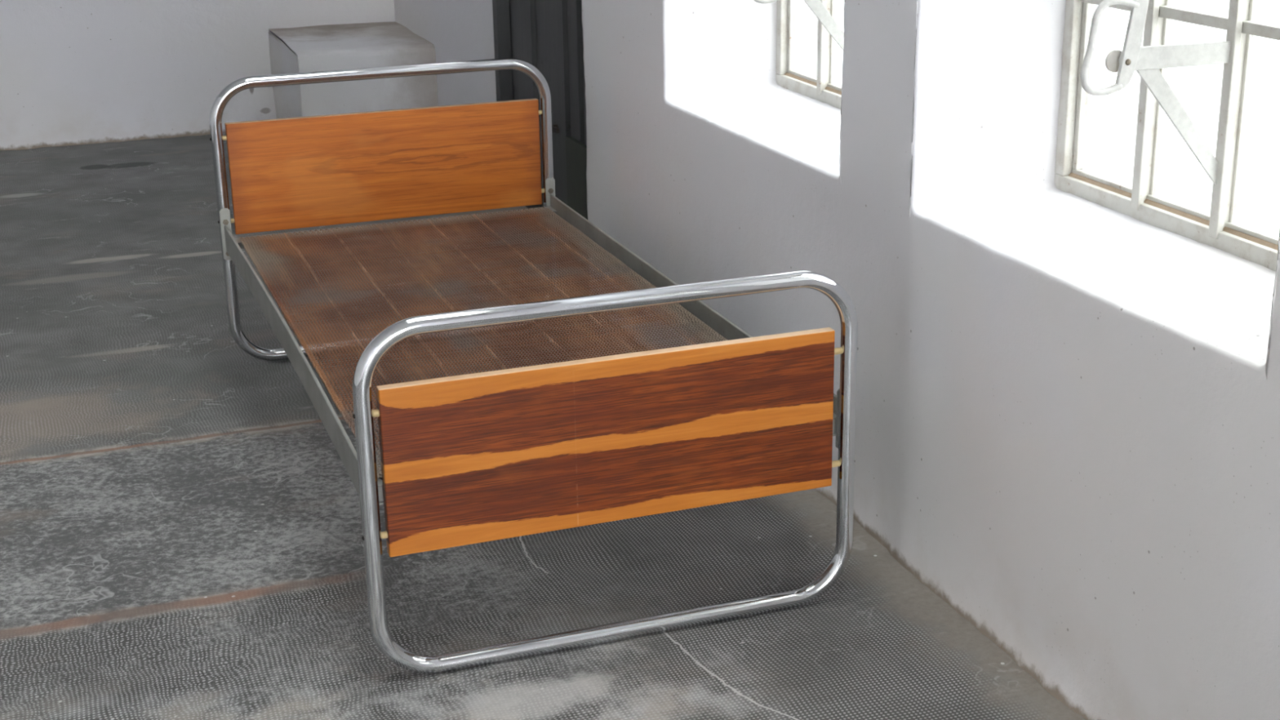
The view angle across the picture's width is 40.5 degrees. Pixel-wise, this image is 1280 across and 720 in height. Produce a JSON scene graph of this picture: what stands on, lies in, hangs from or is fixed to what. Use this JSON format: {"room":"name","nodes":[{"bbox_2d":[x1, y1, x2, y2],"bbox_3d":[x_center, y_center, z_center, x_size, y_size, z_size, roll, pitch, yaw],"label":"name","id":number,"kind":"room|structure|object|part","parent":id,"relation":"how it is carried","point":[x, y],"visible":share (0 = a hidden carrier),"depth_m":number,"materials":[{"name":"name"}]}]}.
{"room":"empty industrial room","nodes":[
{"label":"empty industrial room","id":0,"kind":"room"},
{"bbox_2d":[0,0,395,151],"bbox_3d":[-3.447,-2.568,7.449,5.900,3.400,0.366,-7,20,-19],"label":"wall","id":1,"kind":"structure","parent":0,"point":[73,72],"depth_m":8.09,"materials":[{"name":"paint"}]},
{"bbox_2d":[393,0,496,106],"bbox_3d":[-0.606,-2.578,7.339,0.628,3.400,1.900,-7,20,-19],"label":"wall","id":2,"kind":"structure","parent":0,"point":[459,30],"depth_m":7.33,"materials":[{"name":"paint"}]},
{"bbox_2d":[268,22,438,118],"bbox_3d":[-1.335,-1.270,8.066,0.634,0.482,0.853,-7,20,-19],"label":"box","id":3,"kind":"object","parent":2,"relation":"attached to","point":[378,44],"depth_m":7.71,"materials":[{"name":"paint"}]},
{"bbox_2d":[492,0,587,254],"bbox_3d":[-0.281,-1.901,5.782,0.098,3.100,1.580,-7,20,-19],"label":"door","id":4,"kind":"structure","parent":2,"relation":"in","point":[546,34],"depth_m":6.17,"materials":[{"name":"grey paint"}]},
{"bbox_3d":[-0.547,-2.109,6.415,0.053,3.100,0.064,-7,20,-19],"label":"frame","id":5,"kind":"part","parent":4,"relation":"part of","materials":[{"name":"grey paint"}]},
{"bbox_3d":[-0.448,-2.048,6.213,0.018,3.050,0.278,-7,20,-19],"label":"panel","id":6,"kind":"part","parent":4,"relation":"part of","materials":[{"name":"grey paint"}]},
{"bbox_3d":[-0.324,-1.940,5.887,0.018,3.050,0.328,-7,20,-19],"label":"panel","id":7,"kind":"part","parent":4,"relation":"part of","materials":[{"name":"grey paint"}]},
{"bbox_3d":[-0.136,-0.503,5.840,0.017,0.390,0.680,-7,20,-19],"label":"kick plate","id":8,"kind":"part","parent":4,"relation":"part of","materials":[{"name":"black metal"}]},
{"bbox_3d":[-0.231,-1.861,5.646,0.018,3.050,0.108,-7,20,-19],"label":"panel","id":9,"kind":"part","parent":4,"relation":"part of","materials":[{"name":"grey paint"}]},
{"bbox_3d":[-0.111,-1.757,5.331,0.018,3.050,0.533,-7,20,-19],"label":"panel","id":10,"kind":"part","parent":4,"relation":"part of","materials":[{"name":"grey paint"}]},
{"bbox_2d":[0,133,1085,719],"bbox_3d":[-0.798,1.362,1.170,5.900,0.120,15.700,-7,20,-19],"label":"floor","id":11,"kind":"structure","parent":0,"point":[181,526],"depth_m":3.72,"materials":[{"name":"concrete"}]},
{"bbox_2d":[208,57,857,673],"bbox_3d":[-0.379,-0.143,4.132,0.988,0.826,2.019,-7,20,-19],"label":"bed","id":12,"kind":"object","parent":11,"relation":"on","point":[733,415],"visible":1,"depth_m":3.40,"materials":[{"name":"brown wood"}]},
{"bbox_3d":[-1.158,-0.352,4.857,0.029,0.148,0.004,-7,20,-19],"label":"bracket plate","id":13,"kind":"part","parent":12,"relation":"part of","materials":[{"name":"grey metal"}]},
{"bbox_3d":[-0.810,-0.057,3.995,0.043,0.074,1.942,-7,20,-19],"label":"rail","id":14,"kind":"part","parent":12,"relation":"part of","materials":[{"name":"grey metal"}]},
{"bbox_3d":[-0.492,0.233,3.121,0.029,0.128,0.004,-7,20,-19],"label":"bracket plate","id":15,"kind":"part","parent":12,"relation":"part of","materials":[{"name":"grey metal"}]},
{"bbox_3d":[-0.720,-0.560,4.977,0.899,0.314,0.024,-7,20,-19],"label":"headboard panel","id":16,"kind":"part","parent":12,"relation":"part of","materials":[{"name":"brown wood"}]},
{"bbox_3d":[-0.719,-0.436,5.018,0.983,0.826,0.033,-7,20,-19],"label":"headboard frame","id":17,"kind":"part","parent":12,"relation":"part of","materials":[{"name":"silver metal"}]},
{"bbox_3d":[-0.699,-0.375,4.982,0.943,0.032,0.062,-7,20,-19],"label":"cross rail","id":18,"kind":"part","parent":12,"relation":"part of","materials":[{"name":"grey metal"}]},
{"bbox_3d":[-0.266,-0.469,5.160,0.029,0.148,0.004,-7,20,-19],"label":"bracket plate","id":19,"kind":"part","parent":12,"relation":"part of","materials":[{"name":"grey metal"}]},
{"bbox_3d":[-0.038,0.209,3.266,0.983,0.700,0.033,-7,20,-19],"label":"footboard frame","id":20,"kind":"part","parent":12,"relation":"part of","materials":[{"name":"silver metal"}]},
{"bbox_3d":[-0.044,0.147,3.244,0.887,0.323,0.024,-7,20,-19],"label":"footboard panel","id":21,"kind":"part","parent":12,"relation":"part of","materials":[{"name":"brown wood"}]},
{"bbox_3d":[-0.059,0.178,3.312,0.943,0.032,0.062,-7,20,-19],"label":"cross rail","id":22,"kind":"part","parent":12,"relation":"part of","materials":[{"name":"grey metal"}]},
{"bbox_3d":[0.054,-0.170,4.289,0.038,0.074,1.942,-7,20,-19],"label":"rail","id":23,"kind":"part","parent":12,"relation":"part of","materials":[{"name":"grey metal"}]},
{"bbox_3d":[0.401,0.115,3.424,0.029,0.128,0.004,-7,20,-19],"label":"bracket plate","id":24,"kind":"part","parent":12,"relation":"part of","materials":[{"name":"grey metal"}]},
{"bbox_2d":[582,0,1279,719],"bbox_3d":[2.011,-0.097,-0.152,0.474,3.400,11.681,-7,20,-19],"label":"wall","id":25,"kind":"structure","parent":0,"point":[1068,411],"depth_m":3.36,"materials":[{"name":"paint"}]},
{"bbox_2d":[753,0,844,109],"bbox_3d":[0.399,-1.134,4.072,0.344,1.166,0.992,-7,20,-19],"label":"window","id":26,"kind":"structure","parent":25,"relation":"in","point":[822,88],"depth_m":4.46,"materials":[{"name":"beige paint"}]},
{"bbox_3d":[0.302,-0.916,4.060,0.101,0.160,0.012,-7,20,-19],"label":"loop handle","id":27,"kind":"part","parent":26,"relation":"part of","materials":[{"name":"white metal"}]},
{"bbox_2d":[1053,0,1279,271],"bbox_3d":[0.868,-0.729,2.849,0.344,1.166,1.004,-7,20,-19],"label":"window","id":28,"kind":"structure","parent":25,"relation":"in","point":[1218,228],"depth_m":3.02,"materials":[{"name":"beige paint"}]},
{"bbox_3d":[0.769,-0.514,2.842,0.101,0.160,0.012,-7,20,-19],"label":"loop handle","id":29,"kind":"part","parent":28,"relation":"part of","materials":[{"name":"white metal"}]},
{"bbox_2d":[1105,49,1120,72],"bbox_3d":[0.792,-0.494,2.871,0.037,0.037,0.020,-7,20,-19],"label":"washer","id":30,"kind":"object","parent":28,"relation":"in","point":[1113,60],"depth_m":2.87,"materials":[{"name":"beige paint"}]},
{"bbox_3d":[0.822,-0.611,2.830,0.077,0.334,0.008,-7,20,-19],"label":"stay lever","id":31,"kind":"part","parent":28,"relation":"part of","materials":[{"name":"white metal"}]},
{"label":"outside","id":32,"kind":"structure","parent":0,"visible":0},
{"bbox_2d":[812,0,1279,236],"bbox_3d":[6.863,-0.150,5.792,12.380,0.150,28.000,-7,20,-19],"label":"sky","id":33,"kind":"structure","parent":32,"point":[1181,178],"depth_m":9.03,"materials":[{"name":"white"}]}
]}

